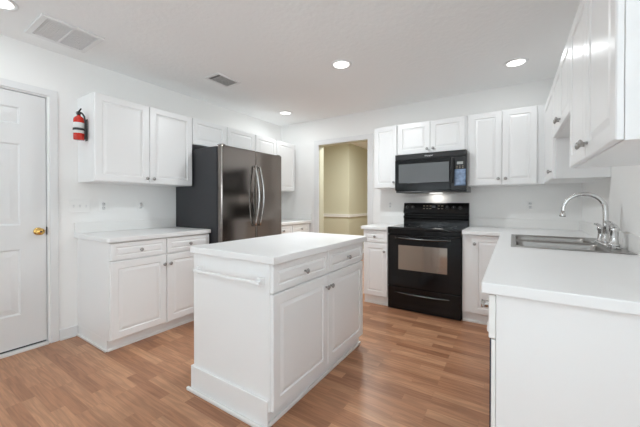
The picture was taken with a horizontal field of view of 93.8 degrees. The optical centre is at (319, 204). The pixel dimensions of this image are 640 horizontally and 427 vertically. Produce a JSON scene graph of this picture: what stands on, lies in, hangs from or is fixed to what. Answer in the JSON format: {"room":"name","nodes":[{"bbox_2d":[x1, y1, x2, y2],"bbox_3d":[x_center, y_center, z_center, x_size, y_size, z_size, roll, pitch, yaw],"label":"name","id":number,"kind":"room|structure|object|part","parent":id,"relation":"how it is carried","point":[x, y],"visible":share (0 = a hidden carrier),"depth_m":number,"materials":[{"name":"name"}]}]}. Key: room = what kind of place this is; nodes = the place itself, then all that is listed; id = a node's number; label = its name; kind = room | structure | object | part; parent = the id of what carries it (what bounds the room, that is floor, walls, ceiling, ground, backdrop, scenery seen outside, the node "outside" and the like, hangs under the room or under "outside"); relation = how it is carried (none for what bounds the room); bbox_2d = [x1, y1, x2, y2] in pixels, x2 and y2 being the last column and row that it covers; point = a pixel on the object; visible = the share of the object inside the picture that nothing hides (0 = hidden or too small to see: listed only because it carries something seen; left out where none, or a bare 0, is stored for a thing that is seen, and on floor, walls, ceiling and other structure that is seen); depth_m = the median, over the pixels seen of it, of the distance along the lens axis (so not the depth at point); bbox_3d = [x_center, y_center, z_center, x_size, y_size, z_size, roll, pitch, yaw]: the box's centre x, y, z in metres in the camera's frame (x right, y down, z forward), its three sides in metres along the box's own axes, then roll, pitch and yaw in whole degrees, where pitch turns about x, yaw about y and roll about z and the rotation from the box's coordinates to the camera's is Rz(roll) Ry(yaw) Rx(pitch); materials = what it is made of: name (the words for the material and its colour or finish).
{"room":"kitchen","nodes":[
{"label":"kitchen","id":0,"kind":"room"},
{"bbox_2d":[0,34,280,342],"bbox_3d":[-2.703,-0.061,1.990,0.120,2.475,7.620,0,0,33],"label":"wall","id":1,"kind":"structure","parent":0,"point":[73,79],"depth_m":2.69,"materials":[{"name":"paint"}]},
{"bbox_2d":[0,88,47,353],"bbox_3d":[-2.492,0.131,2.197,0.106,2.044,0.757,0,0,33],"label":"door","id":2,"kind":"structure","parent":1,"relation":"in","point":[23,229],"depth_m":2.40,"materials":[{"name":"paint"}]},
{"bbox_3d":[-2.303,0.220,2.459,0.069,0.062,0.062,0,0,33],"label":"knob","id":3,"kind":"part","parent":2,"relation":"part of","materials":[{"name":"gold metal"}]},
{"bbox_2d":[0,341,48,358],"bbox_3d":[-2.539,1.163,2.234,0.140,0.022,0.758,0,0,33],"label":"trim","id":4,"kind":"structure","parent":1,"relation":"attached to","point":[44,343],"depth_m":2.39,"materials":[{"name":"white wood"}]},
{"bbox_2d":[0,78,58,342],"bbox_3d":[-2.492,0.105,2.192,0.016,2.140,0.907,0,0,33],"label":"trim","id":5,"kind":"structure","parent":1,"relation":"attached to","point":[53,95],"depth_m":2.54,"materials":[{"name":"paint"}]},
{"bbox_2d":[59,325,77,340],"bbox_3d":[-2.206,1.127,2.633,0.028,0.090,0.130,0,0,33],"label":"baseboard","id":6,"kind":"structure","parent":1,"relation":"attached to","point":[69,332],"depth_m":2.62,"materials":[{"name":"paint"}]},
{"bbox_2d":[69,200,90,212],"bbox_3d":[-2.163,0.013,2.701,0.017,0.116,0.162,0,0,33],"label":"switch plate","id":7,"kind":"object","parent":1,"relation":"attached to","point":[75,206],"visible":1,"depth_m":2.70,"materials":[{"name":"white plastic"}]},
{"bbox_2d":[99,200,107,211],"bbox_3d":[-2.067,0.012,2.859,0.009,0.116,0.072,0,0,33],"label":"wall outlet","id":8,"kind":"object","parent":1,"relation":"attached to","point":[103,204],"visible":1,"depth_m":2.86,"materials":[{"name":"white plastic"}]},
{"bbox_2d":[74,218,174,233],"bbox_3d":[-1.929,0.205,3.063,0.019,0.098,0.944,0,0,33],"label":"backsplash","id":9,"kind":"structure","parent":1,"relation":"attached to","point":[100,226],"depth_m":2.98,"materials":[{"name":"white laminate"}]},
{"bbox_2d":[78,92,191,186],"bbox_3d":[-1.770,-0.576,2.970,0.380,0.750,0.911,0,0,33],"label":"upper cabinet","id":10,"kind":"object","parent":1,"relation":"attached to","point":[128,143],"visible":0.99,"depth_m":2.75,"materials":[{"name":"white wood"}]},
{"bbox_2d":[73,108,87,140],"bbox_3d":[-2.035,-0.679,2.542,0.101,0.262,0.090,0,0,-18],"label":"fire extinguisher","id":11,"kind":"object","parent":10,"relation":"attached to","point":[80,124],"visible":1,"depth_m":2.52,"materials":[{"name":"red metal"}]},
{"bbox_3d":[-1.769,-0.574,2.697,0.019,0.742,0.446,0,0,33],"label":"door","id":12,"kind":"part","parent":10,"relation":"part of","materials":[{"name":"white wood"}]},
{"bbox_3d":[-1.523,-0.577,3.080,0.019,0.742,0.451,0,0,33],"label":"door","id":13,"kind":"part","parent":10,"relation":"part of","materials":[{"name":"white wood"}]},
{"bbox_2d":[137,200,143,210],"bbox_3d":[-1.883,0.010,3.145,0.009,0.116,0.072,0,0,33],"label":"wall outlet","id":14,"kind":"object","parent":1,"relation":"attached to","point":[140,203],"visible":1,"depth_m":3.14,"materials":[{"name":"white plastic"}]},
{"bbox_2d":[192,118,254,150],"bbox_3d":[-1.279,-0.811,3.761,0.348,0.290,0.950,0,0,33],"label":"upper cabinet","id":15,"kind":"object","parent":1,"relation":"attached to","point":[205,134],"visible":0.67,"depth_m":3.54,"materials":[{"name":"white wood"}]},
{"bbox_3d":[-1.274,-0.809,3.464,0.019,0.282,0.442,0,0,33],"label":"door","id":16,"kind":"part","parent":15,"relation":"part of","materials":[{"name":"white wood"}]},
{"bbox_3d":[-1.014,-0.812,3.868,0.019,0.282,0.455,0,0,33],"label":"door","id":17,"kind":"part","parent":15,"relation":"part of","materials":[{"name":"white wood"}]},
{"bbox_2d":[255,135,294,191],"bbox_3d":[-0.771,-0.587,4.523,0.380,0.750,0.872,0,0,33],"label":"upper cabinet","id":18,"kind":"object","parent":1,"relation":"attached to","point":[285,150],"visible":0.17,"depth_m":4.57,"materials":[{"name":"white wood"}]},
{"bbox_3d":[-0.763,-0.585,4.259,0.019,0.742,0.413,0,0,33],"label":"door","id":19,"kind":"part","parent":18,"relation":"part of","materials":[{"name":"white wood"}]},
{"bbox_3d":[-0.527,-0.587,4.626,0.019,0.742,0.420,0,0,33],"label":"door","id":20,"kind":"part","parent":18,"relation":"part of","materials":[{"name":"white wood"}]},
{"bbox_2d":[281,213,311,219],"bbox_3d":[-0.642,0.196,4.499,0.629,0.098,0.931,0,0,33],"label":"backsplash","id":21,"kind":"structure","parent":1,"relation":"attached to","point":[294,216],"depth_m":4.86,"materials":[{"name":"white laminate"}]},
{"bbox_2d":[0,253,489,426],"bbox_3d":[1.206,1.195,3.544,7.400,0.060,8.150,0,0,33],"label":"floor","id":22,"kind":"structure","parent":0,"point":[408,368],"depth_m":1.98,"materials":[{"name":"laminate"}]},
{"bbox_2d":[76,233,208,351],"bbox_3d":[-1.655,0.733,2.893,0.668,0.874,0.932,0,0,33],"label":"base cabinet","id":23,"kind":"object","parent":22,"relation":"on","point":[129,292],"visible":0.92,"depth_m":2.57,"materials":[{"name":"white wood"}]},
{"bbox_3d":[-1.942,1.162,2.534,0.576,0.020,0.014,0,0,33],"label":"shoe moulding","id":24,"kind":"part","parent":23,"relation":"part of","materials":[{"name":"white wood"}]},
{"bbox_3d":[-1.529,0.375,2.544,0.019,0.138,0.451,0,0,33],"label":"drawer","id":25,"kind":"part","parent":23,"relation":"part of","materials":[{"name":"white wood"}]},
{"bbox_3d":[-1.529,0.765,2.547,0.019,0.618,0.451,0,0,33],"label":"door","id":26,"kind":"part","parent":23,"relation":"part of","materials":[{"name":"white wood"}]},
{"bbox_2d":[74,218,210,242],"bbox_3d":[-1.662,0.226,2.890,0.657,0.136,0.946,0,0,33],"label":"countertop","id":27,"kind":"structure","parent":23,"relation":"on","point":[122,230],"depth_m":2.83,"materials":[{"name":"white laminate"}]},
{"bbox_3d":[-1.442,1.161,2.767,0.014,0.020,0.918,0,0,33],"label":"shoe moulding","id":28,"kind":"part","parent":23,"relation":"part of","materials":[{"name":"white wood"}]},
{"bbox_3d":[-1.280,0.762,2.933,0.019,0.618,0.451,0,0,33],"label":"door","id":29,"kind":"part","parent":23,"relation":"part of","materials":[{"name":"white wood"}]},
{"bbox_3d":[-1.280,0.373,2.930,0.019,0.138,0.451,0,0,33],"label":"drawer","id":30,"kind":"part","parent":23,"relation":"part of","materials":[{"name":"white wood"}]},
{"bbox_2d":[176,143,280,243],"bbox_3d":[-1.042,0.266,3.623,0.887,1.790,0.942,0,0,33],"label":"refrigerator","id":31,"kind":"object","parent":22,"relation":"on","point":[234,193],"visible":0.59,"depth_m":3.27,"materials":[{"name":"grey metal"}]},
{"bbox_3d":[-0.891,-0.076,3.255,0.062,1.077,0.490,0,0,33],"label":"door","id":32,"kind":"part","parent":31,"relation":"part of","materials":[{"name":"silver metal"}]},
{"bbox_3d":[-0.715,-0.099,3.391,0.089,0.690,0.022,0,0,21],"label":"handle","id":33,"kind":"part","parent":31,"relation":"part of","materials":[{"name":"grey metal"}]},
{"bbox_3d":[-0.675,-0.099,3.452,0.089,0.690,0.022,0,0,21],"label":"handle","id":34,"kind":"part","parent":31,"relation":"part of","materials":[{"name":"grey metal"}]},
{"bbox_3d":[-0.634,-0.079,3.653,0.062,1.077,0.448,0,0,33],"label":"door","id":35,"kind":"part","parent":31,"relation":"part of","materials":[{"name":"silver metal"}]},
{"bbox_2d":[186,232,366,426],"bbox_3d":[-0.230,0.718,2.187,0.731,0.914,1.190,0,0,33],"label":"kitchen island","id":36,"kind":"object","parent":22,"relation":"on","point":[274,315],"visible":1,"depth_m":1.76,"materials":[{"name":"white wood"}]},
{"bbox_3d":[-0.572,1.167,1.733,0.650,0.022,0.019,0,0,33],"label":"shoe moulding","id":37,"kind":"part","parent":36,"relation":"part of","materials":[{"name":"white wood"}]},
{"bbox_2d":[190,232,366,264],"bbox_3d":[-0.213,0.281,2.184,0.700,0.040,1.156,0,0,33],"label":"island countertop","id":38,"kind":"structure","parent":36,"relation":"on","point":[280,248],"depth_m":1.88,"materials":[{"name":"white laminate"}]},
{"bbox_3d":[-0.103,0.385,1.782,0.019,0.150,0.545,0,0,33],"label":"drawer","id":39,"kind":"part","parent":36,"relation":"part of","materials":[{"name":"white wood"}]},
{"bbox_3d":[-0.103,0.774,1.785,0.019,0.608,0.545,0,0,33],"label":"door","id":40,"kind":"part","parent":36,"relation":"part of","materials":[{"name":"white wood"}]},
{"bbox_3d":[0.021,1.165,2.038,0.016,0.022,1.174,0,0,33],"label":"shoe moulding","id":41,"kind":"part","parent":36,"relation":"part of","materials":[{"name":"white wood"}]},
{"bbox_3d":[0.198,0.770,2.251,0.019,0.608,0.553,0,0,33],"label":"door","id":42,"kind":"part","parent":36,"relation":"part of","materials":[{"name":"white wood"}]},
{"bbox_3d":[0.198,0.381,2.249,0.019,0.150,0.553,0,0,33],"label":"drawer","id":43,"kind":"part","parent":36,"relation":"part of","materials":[{"name":"white wood"}]},
{"bbox_2d":[281,223,308,233],"bbox_3d":[-0.639,0.722,4.487,0.650,0.874,0.895,0,0,33],"label":"base cabinet","id":44,"kind":"object","parent":22,"relation":"on","point":[304,227],"visible":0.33,"depth_m":4.38,"materials":[{"name":"white wood"}]},
{"bbox_3d":[-0.518,0.364,4.148,0.019,0.138,0.400,0,0,33],"label":"drawer","id":45,"kind":"part","parent":44,"relation":"part of","materials":[{"name":"white wood"}]},
{"bbox_2d":[281,213,311,225],"bbox_3d":[-0.640,0.215,4.497,0.634,0.136,0.931,0,0,33],"label":"countertop","id":46,"kind":"structure","parent":44,"relation":"on","point":[286,218],"depth_m":4.76,"materials":[{"name":"white laminate"}]},
{"bbox_3d":[-0.289,0.362,4.503,0.019,0.138,0.415,0,0,33],"label":"drawer","id":47,"kind":"part","parent":44,"relation":"part of","materials":[{"name":"white wood"}]},
{"bbox_2d":[364,229,388,305],"bbox_3d":[0.801,0.727,3.737,0.304,0.874,0.651,0,0,33],"label":"base cabinet","id":48,"kind":"object","parent":22,"relation":"on","point":[376,245],"visible":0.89,"depth_m":3.49,"materials":[{"name":"white wood"}]},
{"bbox_3d":[0.663,1.155,3.524,0.304,0.020,0.014,0,0,33],"label":"shoe moulding","id":49,"kind":"part","parent":48,"relation":"part of","materials":[{"name":"white wood"}]},
{"bbox_3d":[0.647,0.369,3.495,0.296,0.138,0.019,0,0,33],"label":"drawer","id":50,"kind":"part","parent":48,"relation":"part of","materials":[{"name":"white wood"}]},
{"bbox_3d":[0.647,0.755,3.497,0.296,0.611,0.019,0,0,33],"label":"door","id":51,"kind":"part","parent":48,"relation":"part of","materials":[{"name":"white wood"}]},
{"bbox_2d":[361,216,403,229],"bbox_3d":[0.795,0.220,3.744,0.326,0.136,0.644,0,0,33],"label":"countertop","id":52,"kind":"structure","parent":48,"relation":"on","point":[386,221],"depth_m":3.92,"materials":[{"name":"white laminate"}]},
{"bbox_2d":[388,203,469,320],"bbox_3d":[1.238,0.573,3.417,0.768,1.186,0.670,0,0,33],"label":"stove","id":53,"kind":"object","parent":22,"relation":"on","point":[425,251],"visible":0.98,"depth_m":3.22,"materials":[{"name":"black metal"}]},
{"bbox_3d":[1.073,0.975,3.184,0.566,0.022,0.031,0,0,33],"label":"handle","id":54,"kind":"part","parent":53,"relation":"part of","materials":[{"name":"grey metal"}]},
{"bbox_3d":[1.072,0.367,3.160,0.575,0.033,0.060,0,0,33],"label":"handle","id":55,"kind":"part","parent":53,"relation":"part of","materials":[{"name":"grey metal"}]},
{"bbox_3d":[1.099,1.037,3.208,0.756,0.246,0.038,0,0,33],"label":"storage drawer","id":56,"kind":"part","parent":53,"relation":"part of","materials":[{"name":"black metal"}]},
{"bbox_3d":[1.100,0.303,3.204,0.760,0.046,0.034,0,0,33],"label":"vent panel","id":57,"kind":"part","parent":53,"relation":"part of","materials":[{"name":"black metal"}]},
{"bbox_3d":[1.098,0.621,3.204,0.756,0.570,0.040,0,0,33],"label":"oven door","id":58,"kind":"part","parent":53,"relation":"part of","materials":[{"name":"black metal"}]},
{"bbox_2d":[388,224,467,232],"bbox_3d":[1.239,0.262,3.420,0.764,0.028,0.551,0,0,33],"label":"cooktop","id":59,"kind":"object","parent":53,"relation":"in","point":[409,228],"depth_m":3.27,"materials":[{"name":"black glass"}]},
{"bbox_2d":[462,234,498,324],"bbox_3d":[1.997,0.732,2.967,0.998,0.874,0.651,0,0,33],"label":"base cabinet","id":60,"kind":"object","parent":22,"relation":"on","point":[477,250],"visible":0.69,"depth_m":2.93,"materials":[{"name":"white wood"}]},
{"bbox_3d":[1.858,1.161,2.754,0.998,0.020,0.014,0,0,33],"label":"shoe moulding","id":61,"kind":"part","parent":60,"relation":"part of","materials":[{"name":"white wood"}]},
{"bbox_3d":[1.613,0.683,2.875,0.279,0.763,0.019,0,0,33],"label":"door","id":62,"kind":"part","parent":60,"relation":"part of","materials":[{"name":"white wood"}]},
{"bbox_2d":[481,294,495,426],"bbox_3d":[1.007,0.748,1.157,0.654,0.868,0.626,0,0,33],"label":"dishwasher","id":63,"kind":"object","parent":22,"relation":"on","point":[491,304],"visible":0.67,"depth_m":1.04,"materials":[{"name":"white plastic"}]},
{"bbox_3d":[0.765,0.772,1.312,0.004,0.603,0.622,0,0,33],"label":"door","id":64,"kind":"part","parent":63,"relation":"part of","materials":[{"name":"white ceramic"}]},
{"bbox_3d":[0.769,0.389,1.307,0.022,0.152,0.626,0,0,33],"label":"control panel","id":65,"kind":"part","parent":63,"relation":"part of","materials":[{"name":"white"}]},
{"bbox_3d":[0.773,0.772,1.308,0.014,0.607,0.626,0,0,33],"label":"door","id":66,"kind":"part","parent":63,"relation":"part of","materials":[{"name":"white"}]},
{"bbox_2d":[496,295,639,426],"bbox_3d":[0.876,0.747,0.880,0.622,0.874,0.019,0,0,33],"label":"end panel","id":67,"kind":"object","parent":22,"relation":"on","point":[558,365],"visible":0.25,"depth_m":0.94,"materials":[{"name":"white wood"}]},
{"bbox_3d":[1.587,0.739,2.016,0.655,0.874,1.440,0,0,33],"label":"cabinet","id":68,"kind":"object","parent":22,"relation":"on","visible":0},
{"bbox_2d":[462,218,639,315],"bbox_3d":[1.437,0.232,2.095,0.998,0.136,2.723,0,0,33],"label":"countertop","id":69,"kind":"structure","parent":68,"relation":"on","point":[592,280],"depth_m":1.25,"materials":[{"name":"white laminate"}]},
{"bbox_2d":[511,234,636,254],"bbox_3d":[1.658,0.340,2.077,0.562,0.167,0.840,0,0,33],"label":"sink","id":70,"kind":"object","parent":69,"relation":"in","point":[517,240],"visible":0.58,"depth_m":2.09,"materials":[{"name":"silver metal"}]},
{"bbox_3d":[1.740,0.338,2.262,0.456,0.167,0.383,0,0,33],"label":"bowl","id":71,"kind":"part","parent":70,"relation":"part of","materials":[{"name":"silver metal"}]},
{"bbox_3d":[1.524,0.341,1.926,0.456,0.167,0.383,0,0,33],"label":"bowl","id":72,"kind":"part","parent":70,"relation":"part of","materials":[{"name":"silver metal"}]},
{"bbox_2d":[559,192,620,248],"bbox_3d":[1.803,0.086,1.917,0.288,0.341,0.335,0,0,-14],"label":"faucet","id":73,"kind":"object","parent":69,"relation":"on","point":[603,239],"visible":1,"depth_m":1.91,"materials":[{"name":"silver metal"}]},
{"bbox_3d":[1.901,0.183,2.035,0.052,0.115,0.076,0,0,33],"label":"lever handle","id":74,"kind":"part","parent":73,"relation":"part of","materials":[{"name":"silver metal"}]},
{"bbox_3d":[1.810,0.249,1.890,0.060,0.016,0.375,0,0,33],"label":"plate","id":75,"kind":"part","parent":73,"relation":"part of","materials":[{"name":"silver metal"}]},
{"bbox_3d":[1.750,0.170,1.796,0.056,0.145,0.149,0,0,33],"label":"lever handle","id":76,"kind":"part","parent":73,"relation":"part of","materials":[{"name":"silver metal"}]},
{"bbox_2d":[0,0,580,148],"bbox_3d":[0.353,-1.340,2.202,7.400,0.080,11.300,0,0,33],"label":"ceiling","id":77,"kind":"structure","parent":0,"point":[281,53],"depth_m":2.43,"materials":[{"name":"white paint"}]},
{"bbox_2d":[0,0,18,11],"bbox_3d":[-2.054,-1.293,1.908,0.196,0.010,0.196,0,0,33],"label":"recessed light","id":78,"kind":"object","parent":77,"relation":"in","point":[7,5],"visible":1,"depth_m":1.95,"materials":[{"name":"glass"}]},
{"bbox_2d":[24,13,104,52],"bbox_3d":[-1.945,-1.294,2.290,0.396,0.014,0.376,0,0,33],"label":"ceiling vent","id":79,"kind":"object","parent":77,"relation":"in","point":[46,27],"visible":1,"depth_m":2.27,"materials":[{"name":"metal"}]},
{"bbox_3d":[-1.988,-1.298,2.223,0.319,0.003,0.140,0,0,33],"label":"grille panel","id":80,"kind":"part","parent":79,"relation":"part of","materials":[{"name":"white metal"}]},
{"bbox_3d":[-1.902,-1.299,2.357,0.319,0.003,0.140,0,0,33],"label":"grille panel","id":81,"kind":"part","parent":79,"relation":"part of","materials":[{"name":"white metal"}]},
{"bbox_2d":[205,73,240,87],"bbox_3d":[-1.016,-1.302,3.143,0.220,0.010,0.300,0,0,33],"label":"ceiling vent","id":82,"kind":"object","parent":77,"relation":"in","point":[218,78],"visible":1,"depth_m":3.13,"materials":[{"name":"white metal"}]},
{"bbox_2d":[279,111,291,114],"bbox_3d":[-0.493,-1.310,4.287,0.196,0.010,0.196,0,0,33],"label":"recessed light","id":83,"kind":"object","parent":77,"relation":"in","point":[280,112],"visible":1,"depth_m":4.27,"materials":[{"name":"glass"}]},
{"bbox_2d":[331,59,351,69],"bbox_3d":[0.198,-1.299,2.783,0.196,0.010,0.196,0,0,33],"label":"recessed light","id":84,"kind":"object","parent":77,"relation":"in","point":[340,64],"visible":1,"depth_m":2.78,"materials":[{"name":"glass"}]},
{"bbox_2d":[504,57,528,67],"bbox_3d":[1.798,-1.299,2.747,0.196,0.010,0.196,0,0,33],"label":"recessed light","id":85,"kind":"object","parent":77,"relation":"in","point":[516,62],"visible":1,"depth_m":2.74,"materials":[{"name":"glass"}]},
{"bbox_2d":[323,147,323,232],"bbox_3d":[-0.133,-0.082,4.873,3.500,2.475,0.010,0,0,33],"label":"wall","id":86,"kind":"structure","parent":0,"point":[323,147],"depth_m":4.75,"materials":[{"name":"paint"}]},
{"bbox_2d":[324,144,366,248],"bbox_3d":[0.478,-0.101,7.642,1.530,2.475,1.830,0,0,33],"label":"wall","id":87,"kind":"structure","parent":0,"point":[345,165],"depth_m":6.67,"materials":[{"name":"paint"}]},
{"bbox_2d":[324,213,366,216],"bbox_3d":[0.454,0.230,7.584,1.555,0.065,1.758,0,0,33],"label":"trim","id":88,"kind":"structure","parent":87,"relation":"attached to","point":[362,214],"depth_m":6.64,"materials":[{"name":"paint"}]},
{"bbox_2d":[281,78,581,231],"bbox_3d":[1.053,-0.076,4.032,3.985,2.475,0.120,0,0,33],"label":"wall","id":89,"kind":"structure","parent":0,"point":[501,202],"depth_m":3.68,"materials":[{"name":"paint"}]},
{"bbox_2d":[314,133,372,232],"bbox_3d":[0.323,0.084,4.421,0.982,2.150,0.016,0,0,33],"label":"trim","id":90,"kind":"structure","parent":89,"relation":"attached to","point":[369,137],"depth_m":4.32,"materials":[{"name":"paint"}]},
{"bbox_2d":[374,125,397,188],"bbox_3d":[0.890,-0.589,3.850,0.299,0.765,0.353,0,0,33],"label":"upper cabinet","id":91,"kind":"object","parent":89,"relation":"attached to","point":[385,138],"visible":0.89,"depth_m":3.73,"materials":[{"name":"white wood"}]},
{"bbox_2d":[388,201,392,208],"bbox_3d":[0.944,0.004,4.025,0.072,0.116,0.009,0,0,33],"label":"wall outlet","id":92,"kind":"object","parent":89,"relation":"attached to","point":[390,203],"visible":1,"depth_m":4.02,"materials":[{"name":"white plastic"}]},
{"bbox_2d":[381,216,403,223],"bbox_3d":[0.967,0.199,4.005,0.322,0.098,0.019,0,0,33],"label":"backsplash","id":93,"kind":"structure","parent":89,"relation":"attached to","point":[384,219],"depth_m":3.99,"materials":[{"name":"white laminate"}]},
{"bbox_2d":[398,116,467,154],"bbox_3d":[1.341,-0.781,3.558,0.769,0.378,0.353,0,0,33],"label":"upper cabinet","id":94,"kind":"object","parent":89,"relation":"attached to","point":[447,134],"visible":0.94,"depth_m":3.41,"materials":[{"name":"white wood"}]},
{"bbox_3d":[1.108,-0.783,3.547,0.377,0.366,0.019,0,0,33],"label":"door","id":95,"kind":"part","parent":94,"relation":"part of","materials":[{"name":"white wood"}]},
{"bbox_2d":[395,149,470,193],"bbox_3d":[1.316,-0.362,3.513,0.774,0.449,0.454,0,0,33],"label":"microwave","id":96,"kind":"object","parent":94,"relation":"attached to","point":[443,171],"visible":0.99,"depth_m":3.35,"materials":[{"name":"black metal"}]},
{"bbox_3d":[1.159,-0.344,3.417,0.610,0.352,0.034,0,0,33],"label":"door","id":97,"kind":"part","parent":96,"relation":"part of","materials":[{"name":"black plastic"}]},
{"bbox_3d":[1.419,-0.369,3.205,0.025,0.265,0.048,0,0,33],"label":"handle","id":98,"kind":"part","parent":96,"relation":"part of","materials":[{"name":"black plastic"}]},
{"bbox_3d":[1.484,-0.342,3.211,0.154,0.352,0.030,0,0,33],"label":"control panel","id":99,"kind":"part","parent":96,"relation":"part of","materials":[{"name":"black plastic"}]},
{"bbox_3d":[1.422,-0.781,3.345,0.360,0.366,0.019,0,0,33],"label":"door","id":100,"kind":"part","parent":94,"relation":"part of","materials":[{"name":"white wood"}]},
{"bbox_2d":[468,104,545,186],"bbox_3d":[1.954,-0.585,3.165,0.684,0.765,0.353,0,0,33],"label":"upper cabinet","id":101,"kind":"object","parent":89,"relation":"attached to","point":[506,147],"visible":0.97,"depth_m":3.03,"materials":[{"name":"white wood"}]},
{"bbox_3d":[1.734,-0.585,3.145,0.300,0.757,0.019,0,0,33],"label":"door","id":102,"kind":"part","parent":101,"relation":"part of","materials":[{"name":"white wood"}]},
{"bbox_3d":[1.985,-0.583,2.983,0.290,0.757,0.019,0,0,33],"label":"door","id":103,"kind":"part","parent":101,"relation":"part of","materials":[{"name":"white wood"}]},
{"bbox_2d":[526,200,533,210],"bbox_3d":[2.239,0.008,3.191,0.072,0.116,0.009,0,0,33],"label":"wall outlet","id":104,"kind":"object","parent":89,"relation":"attached to","point":[529,203],"visible":1,"depth_m":3.19,"materials":[{"name":"white plastic"}]},
{"bbox_2d":[582,165,639,235],"bbox_3d":[1.833,-0.059,1.674,0.120,2.475,3.000,0,0,33],"label":"wall","id":105,"kind":"structure","parent":0,"point":[621,191],"depth_m":1.94,"materials":[{"name":"paint"}]},
{"bbox_2d":[470,218,639,254],"bbox_3d":[1.438,0.212,2.096,0.998,0.098,2.719,0,0,33],"label":"backsplash","id":106,"kind":"structure","parent":105,"relation":"attached to","point":[628,241],"depth_m":3.05,"materials":[{"name":"white laminate"}]},
{"bbox_2d":[553,34,569,137],"bbox_3d":[1.660,-0.708,1.840,0.354,0.430,0.796,0,0,33],"label":"upper cabinet","id":107,"kind":"object","parent":105,"relation":"attached to","point":[561,83],"visible":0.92,"depth_m":1.87,"materials":[{"name":"white wood"}]},
{"bbox_3d":[1.652,-0.710,2.081,0.019,0.422,0.392,0,0,33],"label":"door","id":108,"kind":"part","parent":107,"relation":"part of","materials":[{"name":"white wood"}]},
{"bbox_3d":[1.438,-0.707,1.748,0.019,0.422,0.392,0,0,33],"label":"door","id":109,"kind":"part","parent":107,"relation":"part of","materials":[{"name":"white wood"}]},
{"bbox_2d":[544,84,610,183],"bbox_3d":[2.073,-0.562,2.483,0.354,0.730,0.726,0,0,33],"label":"upper cabinet","id":110,"kind":"object","parent":105,"relation":"attached to","point":[557,169],"visible":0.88,"depth_m":2.27,"materials":[{"name":"white wood"}]},
{"bbox_3d":[1.963,-0.563,2.563,0.019,0.722,0.690,0,0,33],"label":"door","id":111,"kind":"part","parent":110,"relation":"part of","materials":[{"name":"white wood"}]},
{"bbox_2d":[570,0,639,167],"bbox_3d":[1.214,-0.553,1.149,0.354,0.730,0.846,0,0,33],"label":"upper cabinet","id":112,"kind":"object","parent":105,"relation":"attached to","point":[604,34],"visible":1,"depth_m":1.03,"materials":[{"name":"white wood"}]},
{"bbox_3d":[1.214,-0.555,1.400,0.019,0.722,0.417,0,0,33],"label":"door","id":113,"kind":"part","parent":112,"relation":"part of","materials":[{"name":"white wood"}]},
{"bbox_3d":[1.061,-0.248,1.212,0.031,0.030,0.031,0,0,33],"label":"knob","id":114,"kind":"part","parent":112,"relation":"part of","materials":[{"name":"silver metal"}]},
{"bbox_3d":[0.986,-0.552,1.046,0.019,0.722,0.417,0,0,33],"label":"door","id":115,"kind":"part","parent":112,"relation":"part of","materials":[{"name":"white wood"}]}
]}

